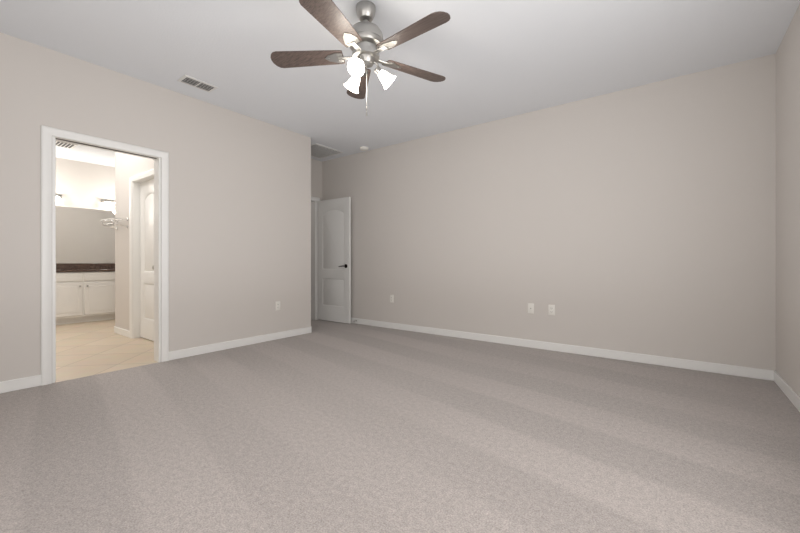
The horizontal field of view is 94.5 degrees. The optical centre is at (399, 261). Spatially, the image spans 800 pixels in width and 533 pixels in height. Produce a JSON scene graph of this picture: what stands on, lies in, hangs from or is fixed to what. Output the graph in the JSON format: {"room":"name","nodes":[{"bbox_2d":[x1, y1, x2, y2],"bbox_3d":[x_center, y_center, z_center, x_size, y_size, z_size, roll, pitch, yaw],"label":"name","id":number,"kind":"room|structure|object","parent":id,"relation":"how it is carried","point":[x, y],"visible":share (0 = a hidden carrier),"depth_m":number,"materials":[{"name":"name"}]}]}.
{"room":"empty bedroom","nodes":[
{"label":"empty bedroom","id":0,"kind":"room"},
{"bbox_2d":[56,158,114,263],"bbox_3d":[-5.850,-0.370,6.157,0.120,2.740,3.720,0,0,37],"label":"wall","id":1,"kind":"structure","parent":0,"point":[79,184],"depth_m":6.49,"materials":[{"name":"white paint"}]},
{"bbox_2d":[56,194,61,202],"bbox_3d":[-5.889,-1.050,5.855,0.179,0.161,0.840,0,0,37],"label":"sconce","id":2,"kind":"object","parent":1,"relation":"attached to","point":[58,197],"visible":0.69,"depth_m":6.10,"materials":[{"name":"white glass"}]},
{"bbox_2d":[56,206,114,262],"bbox_3d":[-5.614,-0.450,6.368,0.006,0.960,2.700,0,0,37],"label":"vanity mirror","id":3,"kind":"object","parent":1,"relation":"attached to","point":[84,235],"visible":0.44,"depth_m":6.48,"materials":[{"name":"mirror"}]},
{"bbox_2d":[101,199,114,207],"bbox_3d":[-5.070,-1.050,6.953,0.179,0.161,0.840,0,0,37],"label":"sconce","id":4,"kind":"object","parent":1,"relation":"attached to","point":[107,203],"visible":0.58,"depth_m":6.66,"materials":[{"name":"white glass"}]},
{"bbox_2d":[55,319,157,382],"bbox_3d":[-4.167,1.030,4.902,4.320,0.060,3.720,0,0,37],"label":"floor","id":5,"kind":"structure","parent":0,"point":[84,349],"depth_m":4.16,"materials":[{"name":"beige tile"}]},
{"bbox_2d":[56,271,114,324],"bbox_3d":[-5.371,0.585,6.186,0.608,0.830,2.800,0,0,37],"label":"bathroom vanity","id":6,"kind":"object","parent":5,"relation":"on","point":[85,297],"visible":0.35,"depth_m":6.04,"materials":[{"name":"white wood"}]},
{"bbox_2d":[56,263,114,271],"bbox_3d":[-5.379,0.088,6.192,0.587,0.164,2.820,0,0,37],"label":"countertop","id":7,"kind":"structure","parent":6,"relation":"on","point":[96,267],"depth_m":6.34,"materials":[{"name":"stone"}]},
{"bbox_2d":[115,152,153,330],"bbox_3d":[-3.134,-0.370,4.631,2.100,2.740,0.120,0,0,37],"label":"wall","id":8,"kind":"structure","parent":0,"point":[127,166],"depth_m":5.01,"materials":[{"name":"white paint"}]},
{"bbox_2d":[100,218,128,229],"bbox_3d":[-3.835,-0.510,4.962,0.464,0.144,0.191,0,0,37],"label":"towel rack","id":9,"kind":"object","parent":8,"relation":"attached to","point":[116,221],"visible":1,"depth_m":4.91,"materials":[{"name":"silver metal"}]},
{"bbox_2d":[114,326,128,336],"bbox_3d":[-3.773,0.956,5.024,0.605,0.088,0.014,0,0,37],"label":"baseboard","id":10,"kind":"structure","parent":8,"relation":"attached to","point":[120,331],"depth_m":5.02,"materials":[{"name":"white wood"}]},
{"bbox_2d":[129,169,153,338],"bbox_3d":[-3.154,-0.025,4.646,0.712,2.051,0.120,0,0,37],"label":"door frame","id":11,"kind":"structure","parent":8,"relation":"in","point":[136,259],"depth_m":4.83,"materials":[{"name":"white wood"}]},
{"bbox_2d":[140,179,153,340],"bbox_3d":[-3.139,-0.021,4.675,0.679,2.018,0.171,0,0,37],"label":"closet door","id":12,"kind":"structure","parent":8,"relation":"in","point":[146,259],"depth_m":4.72,"materials":[{"name":"white paint"}]},
{"bbox_2d":[0,32,310,381],"bbox_3d":[-2.543,-0.370,3.567,0.120,2.740,4.160,0,0,37],"label":"wall","id":13,"kind":"structure","parent":0,"point":[239,225],"depth_m":3.88,"materials":[{"name":"white paint"}]},
{"bbox_2d":[0,375,40,393],"bbox_3d":[-3.276,0.956,2.470,0.014,0.088,1.285,0,0,37],"label":"baseboard","id":14,"kind":"structure","parent":13,"relation":"attached to","point":[19,384],"depth_m":2.88,"materials":[{"name":"white wood"}]},
{"bbox_2d":[41,125,168,385],"bbox_3d":[-2.613,-0.050,3.357,0.018,2.099,0.938,0,0,37],"label":"door frame","id":15,"kind":"structure","parent":13,"relation":"attached to","point":[47,133],"depth_m":3.03,"materials":[{"name":"white wood"}]},
{"bbox_2d":[52,136,160,382],"bbox_3d":[-2.668,-0.025,3.398,0.120,2.051,0.802,0,0,37],"label":"doorway","id":16,"kind":"structure","parent":13,"relation":"in","point":[157,259],"depth_m":3.67,"materials":[{"name":"white wood"}]},
{"bbox_2d":[169,327,310,360],"bbox_3d":[-1.791,0.956,4.463,0.014,0.088,1.825,0,0,37],"label":"baseboard","id":17,"kind":"structure","parent":13,"relation":"attached to","point":[187,352],"depth_m":4.28,"materials":[{"name":"white wood"}]},
{"bbox_2d":[276,301,279,309],"bbox_3d":[-1.570,0.570,4.763,0.009,0.115,0.070,0,0,37],"label":"outlet","id":18,"kind":"object","parent":13,"relation":"attached to","point":[277,305],"visible":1,"depth_m":4.76,"materials":[{"name":"white plastic"}]},
{"bbox_2d":[311,159,321,200],"bbox_3d":[-1.684,-0.370,6.107,0.120,2.740,0.940,0,0,37],"label":"wall","id":19,"kind":"structure","parent":0,"point":[316,178],"depth_m":6.34,"materials":[{"name":"white paint"}]},
{"bbox_2d":[311,200,315,319],"bbox_3d":[-1.704,-0.025,6.081,0.120,2.051,0.737,0,0,37],"label":"doorway","id":20,"kind":"object","parent":19,"relation":"in","point":[313,260],"depth_m":6.35,"materials":[{"name":"white wood"}]},
{"bbox_2d":[317,197,350,323],"bbox_3d":[-1.105,-0.021,6.125,0.766,2.018,0.152,0,0,37],"label":"entry door","id":21,"kind":"structure","parent":20,"relation":"attached to","point":[334,260],"depth_m":6.09,"materials":[{"name":"white paint"}]},
{"bbox_2d":[311,196,319,319],"bbox_3d":[-1.648,-0.050,6.040,0.018,2.099,0.873,0,0,37],"label":"door frame","id":22,"kind":"structure","parent":19,"relation":"attached to","point":[316,199],"depth_m":6.34,"materials":[{"name":"white wood"}]},
{"bbox_2d":[0,319,799,532],"bbox_3d":[-1.188,1.030,3.217,7.330,0.060,5.220,0,0,37],"label":"floor","id":23,"kind":"structure","parent":0,"point":[357,428],"depth_m":2.02,"materials":[{"name":"grey carpet"}]},
{"bbox_2d":[0,0,799,166],"bbox_3d":[-1.945,-1.790,3.782,9.220,0.100,5.220,0,0,37],"label":"ceiling","id":24,"kind":"structure","parent":0,"point":[491,60],"depth_m":3.05,"materials":[{"name":"white paint"}]},
{"bbox_2d":[56,140,77,148],"bbox_3d":[-4.984,-1.732,5.461,0.300,0.017,0.300,0,0,37],"label":"ceiling vent","id":25,"kind":"object","parent":24,"relation":"in","point":[65,144],"visible":0.69,"depth_m":5.46,"materials":[{"name":"white metal"}]},
{"bbox_2d":[177,75,217,92],"bbox_3d":[-1.975,-1.733,3.617,0.175,0.015,0.310,0,0,37],"label":"ceiling vent","id":26,"kind":"object","parent":24,"relation":"in","point":[196,83],"visible":1,"depth_m":3.60,"materials":[{"name":"white metal"}]},
{"bbox_2d":[311,143,343,157],"bbox_3d":[-1.285,-1.731,5.822,0.560,0.018,0.560,0,0,37],"label":"ceiling vent","id":27,"kind":"object","parent":24,"relation":"in","point":[319,150],"visible":0.81,"depth_m":5.80,"materials":[{"name":"white metal"}]},
{"bbox_2d":[271,0,449,115],"bbox_3d":[-0.206,-1.359,2.495,1.241,0.762,1.272,0,0,37],"label":"ceiling fan","id":28,"kind":"object","parent":24,"relation":"hanging from","point":[365,41],"visible":1,"depth_m":2.46,"materials":[{"name":"brown wood"}]},
{"bbox_2d":[360,146,367,150],"bbox_3d":[-0.551,-1.719,5.661,0.136,0.042,0.136,0,0,37],"label":"smoke detector","id":29,"kind":"object","parent":24,"relation":"attached to","point":[363,148],"visible":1,"depth_m":5.62,"materials":[{"name":"white plastic"}]},
{"bbox_2d":[322,54,775,370],"bbox_3d":[0.296,-0.370,5.292,7.430,2.740,0.120,0,0,37],"label":"wall","id":30,"kind":"structure","parent":0,"point":[640,219],"depth_m":3.91,"materials":[{"name":"white paint"}]},
{"bbox_2d":[390,295,393,302],"bbox_3d":[-0.123,0.555,5.524,0.070,0.115,0.009,0,0,37],"label":"electrical outlet","id":31,"kind":"object","parent":30,"relation":"attached to","point":[392,298],"visible":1,"depth_m":5.51,"materials":[{"name":"white plastic"}]},
{"bbox_2d":[528,303,533,313],"bbox_3d":[1.517,0.545,4.295,0.070,0.115,0.020,0,0,37],"label":"electrical outlet","id":32,"kind":"object","parent":30,"relation":"attached to","point":[530,307],"visible":1,"depth_m":4.30,"materials":[{"name":"white plastic"}]},
{"bbox_2d":[548,305,554,314],"bbox_3d":[1.705,0.545,4.161,0.070,0.115,0.009,0,0,37],"label":"electrical outlet","id":33,"kind":"object","parent":30,"relation":"attached to","point":[551,309],"visible":1,"depth_m":4.16,"materials":[{"name":"white plastic"}]},
{"bbox_2d":[351,318,774,380],"bbox_3d":[0.890,0.956,4.766,5.610,0.088,0.014,0,0,37],"label":"baseboard","id":34,"kind":"structure","parent":30,"relation":"attached to","point":[750,372],"depth_m":3.88,"materials":[{"name":"white wood"}]},
{"bbox_2d":[776,4,799,396],"bbox_3d":[1.667,-0.370,1.015,0.120,2.740,5.100,0,0,37],"label":"wall","id":35,"kind":"structure","parent":0,"point":[788,211],"depth_m":2.74,"materials":[{"name":"white paint"}]},
{"bbox_2d":[774,371,799,411],"bbox_3d":[1.649,0.956,1.103,0.014,0.088,4.980,0,0,37],"label":"baseboard","id":36,"kind":"structure","parent":35,"relation":"attached to","point":[788,391],"depth_m":2.71,"materials":[{"name":"white wood"}]}
]}

